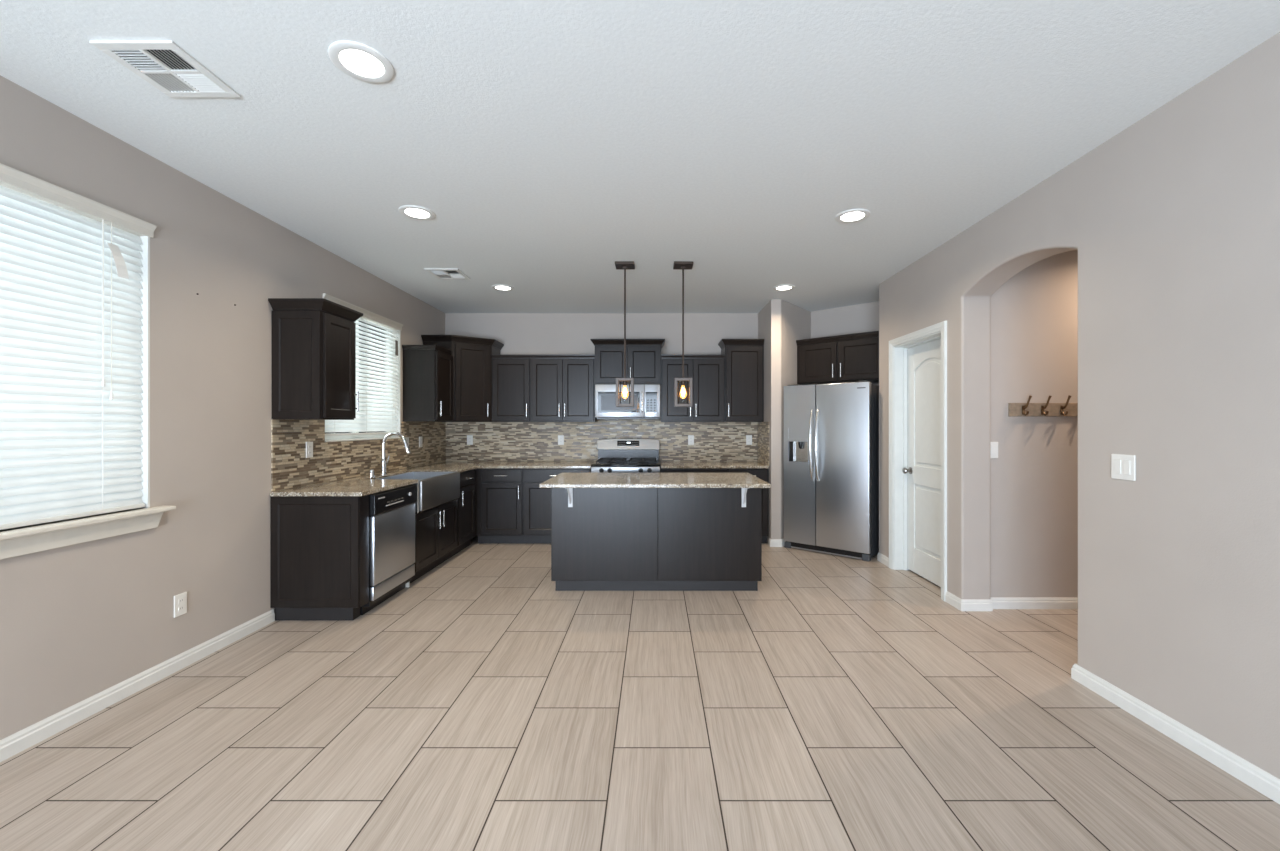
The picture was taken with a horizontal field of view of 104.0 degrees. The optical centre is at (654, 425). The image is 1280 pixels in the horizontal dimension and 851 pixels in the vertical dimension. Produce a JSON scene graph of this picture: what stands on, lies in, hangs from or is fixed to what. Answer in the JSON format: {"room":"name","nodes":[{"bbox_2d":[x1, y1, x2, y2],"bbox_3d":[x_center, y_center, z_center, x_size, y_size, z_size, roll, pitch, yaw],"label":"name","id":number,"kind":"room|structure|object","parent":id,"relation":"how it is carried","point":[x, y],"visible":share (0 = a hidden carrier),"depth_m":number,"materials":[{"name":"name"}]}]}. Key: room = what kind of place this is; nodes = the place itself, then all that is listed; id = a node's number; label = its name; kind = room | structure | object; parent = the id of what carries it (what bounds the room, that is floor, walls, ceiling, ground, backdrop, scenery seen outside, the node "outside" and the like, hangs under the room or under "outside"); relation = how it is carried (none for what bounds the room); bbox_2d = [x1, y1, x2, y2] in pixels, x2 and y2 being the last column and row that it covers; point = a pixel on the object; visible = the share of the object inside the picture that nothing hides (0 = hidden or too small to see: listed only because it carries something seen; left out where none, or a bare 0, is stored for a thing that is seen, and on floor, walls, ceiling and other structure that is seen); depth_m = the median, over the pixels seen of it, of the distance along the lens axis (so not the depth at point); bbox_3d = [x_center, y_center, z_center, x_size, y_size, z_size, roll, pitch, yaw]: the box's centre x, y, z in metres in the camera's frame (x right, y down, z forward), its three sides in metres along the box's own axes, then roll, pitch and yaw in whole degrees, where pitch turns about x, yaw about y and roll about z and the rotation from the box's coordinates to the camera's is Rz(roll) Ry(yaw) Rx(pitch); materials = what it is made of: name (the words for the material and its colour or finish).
{"room":"kitchen","nodes":[
{"label":"kitchen","id":0,"kind":"room"},
{"bbox_2d":[0,75,444,739],"bbox_3d":[-2.655,-0.030,1.675,0.150,2.700,9.650,0,0,0],"label":"wall","id":1,"kind":"structure","parent":0,"point":[79,621],"depth_m":2.69,"materials":[{"name":"paint"}]},
{"bbox_2d":[0,236,175,559],"bbox_3d":[-2.618,-0.250,1.615,0.205,1.550,2.029,0,0,0],"label":"window","id":2,"kind":"structure","parent":1,"relation":"in","point":[35,538],"depth_m":2.38,"materials":[{"name":"white paint"}]},
{"bbox_2d":[0,163,156,529],"bbox_3d":[-2.593,-0.305,1.627,0.094,1.439,1.878,0,0,0],"label":"window blind","id":3,"kind":"object","parent":2,"relation":"attached to","point":[70,271],"visible":1,"depth_m":2.21,"materials":[{"name":"white paint"}]},
{"bbox_2d":[0,609,274,761],"bbox_3d":[-2.573,1.280,0.198,0.014,0.080,6.355,0,0,0],"label":"baseboard","id":4,"kind":"structure","parent":1,"relation":"attached to","point":[23,739],"depth_m":2.40,"materials":[{"name":"white paint"}]},
{"bbox_2d":[174,592,186,617],"bbox_3d":[-2.575,0.972,2.714,0.009,0.118,0.072,0,0,0],"label":"wall outlet","id":5,"kind":"object","parent":1,"relation":"attached to","point":[180,600],"visible":1,"depth_m":2.71,"materials":[{"name":"white plastic"}]},
{"bbox_2d":[178,597,183,603],"bbox_3d":[-2.572,0.951,2.714,0.002,0.028,0.032,0,0,0],"label":"socket","id":6,"kind":"object","parent":5,"relation":"attached to","point":[180,599],"depth_m":2.71,"materials":[{"name":"white plastic"}]},
{"bbox_2d":[178,605,183,611],"bbox_3d":[-2.572,0.993,2.714,0.002,0.028,0.032,0,0,0],"label":"socket","id":7,"kind":"object","parent":5,"relation":"attached to","point":[180,607],"depth_m":2.71,"materials":[{"name":"white plastic"}]},
{"bbox_2d":[268,298,362,419],"bbox_3d":[-2.387,-0.445,3.558,0.384,0.805,0.453,0,0,0],"label":"upper cabinet","id":8,"kind":"object","parent":1,"relation":"attached to","point":[314,339],"visible":1,"depth_m":3.37,"materials":[{"name":"brown wood"}]},
{"bbox_2d":[271,419,445,491],"bbox_3d":[-2.575,0.202,4.750,0.008,0.487,2.781,0,0,0],"label":"backsplash","id":9,"kind":"structure","parent":1,"relation":"attached to","point":[340,460],"depth_m":4.02,"materials":[{"name":"tile"}]},
{"bbox_2d":[306,442,312,457],"bbox_3d":[-2.566,0.180,3.715,0.009,0.118,0.072,0,0,0],"label":"wall outlet","id":10,"kind":"object","parent":9,"relation":"attached to","point":[309,445],"visible":1,"depth_m":3.71,"materials":[{"name":"white plastic"}]},
{"bbox_2d":[419,437,421,446],"bbox_3d":[-2.566,0.180,5.480,0.009,0.118,0.072,0,0,0],"label":"wall outlet","id":11,"kind":"object","parent":9,"relation":"attached to","point":[420,438],"visible":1,"depth_m":5.47,"materials":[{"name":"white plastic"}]},
{"bbox_2d":[325,320,400,441],"bbox_3d":[-2.643,-0.448,4.481,0.154,1.155,1.177,0,0,0],"label":"window","id":12,"kind":"structure","parent":1,"relation":"in","point":[351,437],"depth_m":4.88,"materials":[{"name":"white glass"}]},
{"bbox_2d":[323,293,402,435],"bbox_3d":[-2.599,-0.470,4.481,0.082,1.110,1.201,0,0,0],"label":"window blind","id":13,"kind":"object","parent":12,"relation":"attached to","point":[368,419],"visible":0.71,"depth_m":4.62,"materials":[{"name":"white paint"}]},
{"bbox_2d":[402,345,452,421],"bbox_3d":[-2.387,-0.432,5.311,0.384,0.780,0.447,0,0,0],"label":"upper cabinet","id":14,"kind":"object","parent":1,"relation":"attached to","point":[427,369],"visible":1,"depth_m":5.11,"materials":[{"name":"brown wood"}]},
{"bbox_2d":[445,313,757,416],"bbox_3d":[0.060,-0.030,6.250,5.280,2.700,0.200,0,0,0],"label":"wall","id":15,"kind":"structure","parent":0,"point":[520,333],"depth_m":6.15,"materials":[{"name":"paint"}]},
{"bbox_2d":[421,335,503,421],"bbox_3d":[-2.212,-0.519,5.817,0.716,0.955,0.646,0,0,0],"label":"upper cabinet","id":16,"kind":"object","parent":15,"relation":"attached to","point":[472,358],"visible":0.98,"depth_m":5.65,"materials":[{"name":"brown wood"}]},
{"bbox_2d":[491,355,530,421],"bbox_3d":[-1.671,-0.432,5.948,0.449,0.780,0.384,0,0,0],"label":"upper cabinet","id":17,"kind":"object","parent":15,"relation":"attached to","point":[511,374],"visible":0.99,"depth_m":5.80,"materials":[{"name":"brown wood"}]},
{"bbox_2d":[530,355,597,421],"bbox_3d":[-1.073,-0.432,5.948,0.745,0.780,0.384,0,0,0],"label":"upper cabinet","id":18,"kind":"object","parent":15,"relation":"attached to","point":[562,386],"visible":1,"depth_m":5.80,"materials":[{"name":"brown wood"}]},
{"bbox_2d":[446,417,756,461],"bbox_3d":[-0.657,0.172,6.145,3.844,0.545,0.008,0,0,0],"label":"backsplash","id":19,"kind":"structure","parent":15,"relation":"attached to","point":[492,441],"depth_m":6.14,"materials":[{"name":"tile"}]},
{"bbox_2d":[467,435,472,444],"bbox_3d":[-2.272,0.178,6.136,0.072,0.118,0.009,0,0,0],"label":"wall outlet","id":20,"kind":"object","parent":19,"relation":"attached to","point":[469,437],"visible":1,"depth_m":6.13,"materials":[{"name":"white plastic"}]},
{"bbox_2d":[558,435,563,444],"bbox_3d":[-1.155,0.178,6.136,0.072,0.118,0.009,0,0,0],"label":"wall outlet","id":21,"kind":"object","parent":19,"relation":"attached to","point":[560,437],"visible":1,"depth_m":6.13,"materials":[{"name":"white plastic"}]},
{"bbox_2d":[688,435,693,444],"bbox_3d":[0.442,0.178,6.136,0.072,0.118,0.009,0,0,0],"label":"wall outlet","id":22,"kind":"object","parent":19,"relation":"attached to","point":[690,437],"visible":1,"depth_m":6.13,"materials":[{"name":"white plastic"}]},
{"bbox_2d":[746,435,751,444],"bbox_3d":[1.155,0.178,6.136,0.072,0.118,0.009,0,0,0],"label":"wall outlet","id":23,"kind":"object","parent":19,"relation":"attached to","point":[748,437],"visible":1,"depth_m":6.13,"materials":[{"name":"white plastic"}]},
{"bbox_2d":[590,339,664,385],"bbox_3d":[-0.314,-0.739,5.938,0.858,0.517,0.404,0,0,0],"label":"upper cabinet","id":24,"kind":"object","parent":15,"relation":"attached to","point":[643,356],"visible":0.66,"depth_m":5.78,"materials":[{"name":"brown wood"}]},
{"bbox_2d":[595,384,659,418],"bbox_3d":[-0.314,-0.275,5.917,0.752,0.400,0.437,0,0,0],"label":"microwave","id":25,"kind":"object","parent":24,"relation":"attached to","point":[646,396],"visible":0.98,"depth_m":5.75,"materials":[{"name":"grey metal"}]},
{"bbox_2d":[661,355,724,421],"bbox_3d":[0.442,-0.432,5.948,0.739,0.780,0.384,0,0,0],"label":"upper cabinet","id":26,"kind":"object","parent":15,"relation":"attached to","point":[707,372],"visible":0.88,"depth_m":5.80,"materials":[{"name":"brown wood"}]},
{"bbox_2d":[718,339,763,421],"bbox_3d":[1.012,-0.519,5.938,0.489,0.955,0.404,0,0,0],"label":"upper cabinet","id":27,"kind":"object","parent":15,"relation":"attached to","point":[744,358],"visible":0.99,"depth_m":5.78,"materials":[{"name":"brown wood"}]},
{"bbox_2d":[0,536,1279,850],"bbox_3d":[0.835,1.370,1.675,7.130,0.100,9.650,0,0,0],"label":"floor","id":28,"kind":"structure","parent":0,"point":[838,703],"depth_m":2.14,"materials":[{"name":"tile"}]},
{"bbox_2d":[270,495,368,619],"bbox_3d":[-2.282,0.897,3.410,0.594,0.846,0.119,0,0,0],"label":"base cabinet","id":29,"kind":"object","parent":28,"relation":"on","point":[319,545],"visible":0.96,"depth_m":3.36,"materials":[{"name":"brown wood"}]},
{"bbox_2d":[360,484,415,614],"bbox_3d":[-2.248,0.900,3.782,0.615,0.840,0.608,0,0,0],"label":"dishwasher","id":30,"kind":"object","parent":28,"relation":"on","point":[392,511],"visible":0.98,"depth_m":3.71,"materials":[{"name":"silver metal"}]},
{"bbox_2d":[410,499,457,582],"bbox_3d":[-2.254,1.019,4.545,0.650,0.602,0.900,0,0,0],"label":"base cabinet","id":31,"kind":"object","parent":28,"relation":"on","point":[436,528],"visible":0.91,"depth_m":4.48,"materials":[{"name":"brown wood"}]},
{"bbox_2d":[450,469,475,557],"bbox_3d":[-2.254,0.897,5.268,0.650,0.846,0.541,0,0,0],"label":"base cabinet","id":32,"kind":"object","parent":28,"relation":"on","point":[466,501],"visible":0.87,"depth_m":5.24,"materials":[{"name":"brown wood"}]},
{"bbox_2d":[476,468,524,542],"bbox_3d":[-1.721,0.897,5.812,0.526,0.846,0.657,0,0,0],"label":"base cabinet","id":33,"kind":"object","parent":28,"relation":"on","point":[499,491],"visible":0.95,"depth_m":5.53,"materials":[{"name":"brown wood"}]},
{"bbox_2d":[524,468,590,542],"bbox_3d":[-1.081,0.897,5.812,0.752,0.846,0.657,0,0,0],"label":"base cabinet","id":34,"kind":"object","parent":28,"relation":"on","point":[537,501],"visible":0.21,"depth_m":5.53,"materials":[{"name":"brown wood"}]},
{"bbox_2d":[270,462,593,495],"bbox_3d":[-1.638,0.459,4.738,1.864,0.028,2.806,0,0,0],"label":"countertop","id":35,"kind":"structure","parent":34,"relation":"on","point":[363,485],"depth_m":4.05,"materials":[{"name":"beige stone"}]},
{"bbox_2d":[368,469,374,477],"bbox_3d":[-2.420,0.410,4.270,0.054,0.069,0.054,0,0,0],"label":"air gap","id":36,"kind":"object","parent":35,"relation":"on","point":[371,472],"visible":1,"depth_m":4.25,"materials":[{"name":"silver metal"}]},
{"bbox_2d":[380,432,410,474],"bbox_3d":[-2.357,0.253,4.565,0.278,0.384,0.112,0,0,0],"label":"faucet","id":37,"kind":"object","parent":35,"relation":"on","point":[383,463],"visible":1,"depth_m":4.53,"materials":[{"name":"silver metal"}]},
{"bbox_2d":[378,472,459,511],"bbox_3d":[-2.163,0.586,4.545,0.470,0.256,0.808,0,0,0],"label":"farmhouse sink","id":38,"kind":"object","parent":35,"relation":"in","point":[433,489],"visible":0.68,"depth_m":4.52,"materials":[{"name":"silver metal"}]},
{"bbox_2d":[591,439,659,472],"bbox_3d":[-0.322,0.719,5.774,0.757,1.122,0.713,0,0,0],"label":"gas range","id":39,"kind":"object","parent":28,"relation":"on","point":[614,455],"visible":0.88,"depth_m":6.02,"materials":[{"name":"silver metal"}]},
{"bbox_2d":[591,461,659,465],"bbox_3d":[-0.322,0.436,5.766,0.757,0.022,0.608,0,0,0],"label":"cooktop","id":40,"kind":"object","parent":39,"relation":"in","point":[598,463],"depth_m":5.52,"materials":[{"name":"black metal"}]},
{"bbox_2d":[539,473,770,590],"bbox_3d":[0.000,0.881,4.242,1.754,0.878,0.917,0,0,0],"label":"kitchen island","id":41,"kind":"object","parent":28,"relation":"on","point":[610,531],"visible":1,"depth_m":3.97,"materials":[{"name":"brown wood"}]},
{"bbox_2d":[539,473,770,487],"bbox_3d":[0.000,0.458,4.242,1.754,0.032,0.917,0,0,0],"label":"island countertop","id":42,"kind":"structure","parent":41,"relation":"on","point":[562,480],"depth_m":4.02,"materials":[{"name":"beige stone"}]},
{"bbox_2d":[660,465,727,472],"bbox_3d":[0.438,0.897,5.812,0.744,0.846,0.657,0,0,0],"label":"base cabinet","id":43,"kind":"object","parent":28,"relation":"on","point":[662,470],"visible":0.03,"depth_m":5.52,"materials":[{"name":"brown wood"}]},
{"bbox_2d":[660,462,768,467],"bbox_3d":[0.660,0.459,5.826,1.189,0.028,0.628,0,0,0],"label":"countertop","id":44,"kind":"structure","parent":43,"relation":"on","point":[663,464],"depth_m":5.56,"materials":[{"name":"beige stone"}]},
{"bbox_2d":[728,468,767,542],"bbox_3d":[1.032,0.897,5.812,0.443,0.846,0.657,0,0,0],"label":"base cabinet","id":45,"kind":"object","parent":28,"relation":"on","point":[762,473],"visible":0.2,"depth_m":5.52,"materials":[{"name":"brown wood"}]},
{"bbox_2d":[784,381,878,560],"bbox_3d":[1.942,0.441,5.370,0.890,1.759,0.824,0,0,40],"label":"refrigerator","id":46,"kind":"object","parent":28,"relation":"on","point":[831,431],"visible":1,"depth_m":5.06,"materials":[{"name":"grey metal"}]},
{"bbox_2d":[0,0,1279,312],"bbox_3d":[0.835,-1.430,1.675,7.130,0.100,9.650,0,0,0],"label":"ceiling","id":47,"kind":"structure","parent":0,"point":[550,144],"depth_m":2.24,"materials":[{"name":"paint"}]},
{"bbox_2d":[89,40,240,97],"bbox_3d":[-1.878,-1.375,1.940,0.296,0.010,0.300,0,0,0],"label":"ceiling vent","id":48,"kind":"object","parent":47,"relation":"in","point":[163,64],"visible":1,"depth_m":1.92,"materials":[{"name":"white metal"}]},
{"bbox_2d":[328,40,393,82],"bbox_3d":[-1.113,-1.375,1.900,0.218,0.010,0.218,0,0,0],"label":"recessed light","id":49,"kind":"object","parent":47,"relation":"in","point":[360,61],"visible":1,"depth_m":1.89,"materials":[{"name":"white paint"}]},
{"bbox_2d":[398,205,435,219],"bbox_3d":[-1.540,-1.375,3.240,0.218,0.010,0.218,0,0,0],"label":"recessed light","id":50,"kind":"object","parent":47,"relation":"in","point":[410,211],"visible":1,"depth_m":3.23,"materials":[{"name":"white paint"}]},
{"bbox_2d":[424,268,469,278],"bbox_3d":[-1.878,-1.375,4.540,0.296,0.010,0.300,0,0,0],"label":"ceiling vent","id":51,"kind":"object","parent":47,"relation":"in","point":[440,273],"visible":1,"depth_m":4.51,"materials":[{"name":"white metal"}]},
{"bbox_2d":[492,284,513,290],"bbox_3d":[-1.520,-1.375,5.000,0.218,0.010,0.218,0,0,0],"label":"recessed light","id":52,"kind":"object","parent":47,"relation":"in","point":[499,287],"visible":1,"depth_m":4.98,"materials":[{"name":"white paint"}]},
{"bbox_2d":[615,261,634,406],"bbox_3d":[-0.257,-0.770,4.280,0.164,1.220,0.164,0,0,0],"label":"pendant light","id":53,"kind":"object","parent":47,"relation":"hanging from","point":[624,265],"visible":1,"depth_m":4.26,"materials":[{"name":"brown metal"}]},
{"bbox_2d":[673,261,692,406],"bbox_3d":[0.241,-0.770,4.280,0.164,1.220,0.164,0,0,0],"label":"pendant light","id":54,"kind":"object","parent":47,"relation":"hanging from","point":[682,265],"visible":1,"depth_m":4.26,"materials":[{"name":"brown metal"}]},
{"bbox_2d":[773,284,794,290],"bbox_3d":[1.290,-1.375,5.000,0.218,0.010,0.218,0,0,0],"label":"recessed light","id":55,"kind":"object","parent":47,"relation":"in","point":[786,287],"visible":1,"depth_m":4.98,"materials":[{"name":"white paint"}]},
{"bbox_2d":[835,209,870,222],"bbox_3d":[1.300,-1.375,3.290,0.218,0.010,0.218,0,0,0],"label":"recessed light","id":56,"kind":"object","parent":47,"relation":"in","point":[853,215],"visible":1,"depth_m":3.28,"materials":[{"name":"white paint"}]},
{"bbox_2d":[758,299,810,541],"bbox_3d":[1.577,-0.030,5.800,0.624,2.700,0.700,0,0,0],"label":"wall partition","id":57,"kind":"structure","parent":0,"point":[781,323],"depth_m":5.48,"materials":[{"name":"paint"}]},
{"bbox_2d":[757,422,768,465],"bbox_3d":[1.260,0.202,5.835,0.008,0.487,0.610,0,0,0],"label":"backsplash","id":58,"kind":"structure","parent":57,"relation":"attached to","point":[762,427],"depth_m":5.79,"materials":[{"name":"tile"}]},
{"bbox_2d":[768,538,784,546],"bbox_3d":[1.351,1.280,5.481,0.199,0.080,0.091,0,0,0],"label":"baseboard","id":59,"kind":"structure","parent":57,"relation":"attached to","point":[771,542],"depth_m":5.44,"materials":[{"name":"white paint"}]},
{"bbox_2d":[811,301,878,385],"bbox_3d":[2.325,-0.030,5.795,1.188,2.700,0.150,0,0,40],"label":"wall","id":60,"kind":"structure","parent":0,"point":[860,318],"depth_m":5.79,"materials":[{"name":"paint"}]},
{"bbox_2d":[796,331,878,384],"bbox_3d":[2.111,-0.727,5.570,0.965,0.500,0.441,0,0,40],"label":"upper cabinet","id":61,"kind":"object","parent":60,"relation":"attached to","point":[848,358],"visible":0.89,"depth_m":5.43,"materials":[{"name":"brown wood"}]},
{"bbox_2d":[990,250,1077,596],"bbox_3d":[3.325,-0.030,3.682,1.850,2.700,0.150,0,0,0],"label":"wall","id":62,"kind":"structure","parent":0,"point":[1034,313],"depth_m":3.61,"materials":[{"name":"paint"}]},
{"bbox_2d":[990,442,997,457],"bbox_3d":[2.437,0.177,3.602,0.072,0.118,0.010,0,0,0],"label":"light switch","id":63,"kind":"object","parent":62,"relation":"attached to","point":[993,445],"visible":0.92,"depth_m":3.60,"materials":[{"name":"white plastic"}]},
{"bbox_2d":[945,591,1077,610],"bbox_3d":[3.208,1.280,3.651,2.064,0.080,0.195,0,0,0],"label":"baseboard","id":64,"kind":"structure","parent":62,"relation":"attached to","point":[998,602],"depth_m":3.59,"materials":[{"name":"white paint"}]},
{"bbox_2d":[1008,395,1077,415],"bbox_3d":[2.847,-0.139,3.562,0.600,0.148,0.090,0,0,0],"label":"hook rail","id":65,"kind":"object","parent":62,"relation":"attached to","point":[1014,409],"visible":0.7,"depth_m":3.59,"materials":[{"name":"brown wood"}]},
{"bbox_2d":[879,32,1279,778],"bbox_3d":[2.295,-0.030,0.870,0.210,2.740,8.040,0,0,0],"label":"wall","id":66,"kind":"structure","parent":0,"point":[1172,221],"depth_m":2.14,"materials":[{"name":"paint"}]},
{"bbox_2d":[889,321,946,601],"bbox_3d":[2.285,0.267,4.197,0.230,2.107,0.899,0,0,0],"label":"door","id":67,"kind":"structure","parent":66,"relation":"in","point":[917,359],"depth_m":4.36,"materials":[{"name":"white paint"}]},
{"bbox_2d":[1111,454,1135,480],"bbox_3d":[2.185,0.194,2.335,0.010,0.118,0.118,0,0,0],"label":"light switch","id":68,"kind":"object","parent":66,"relation":"attached to","point":[1123,466],"visible":1,"depth_m":2.33,"materials":[{"name":"white plastic"}]},
{"bbox_2d":[1071,664,1279,803],"bbox_3d":[2.288,1.280,-0.183,0.224,0.080,5.594,0,0,0],"label":"baseboard","id":69,"kind":"structure","parent":66,"relation":"attached to","point":[1255,777],"depth_m":2.05,"materials":[{"name":"white paint"}]},
{"bbox_3d":[2.523,-0.030,5.196,0.663,2.700,0.613,0,0,0],"label":"wall","id":70,"kind":"structure","parent":0,"visible":0},
{"bbox_2d":[877,552,888,566],"bbox_3d":[2.192,1.280,4.815,0.063,0.080,0.334,0,0,11],"label":"baseboard","id":71,"kind":"structure","parent":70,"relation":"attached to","point":[883,559],"depth_m":4.77,"materials":[{"name":"white paint"}]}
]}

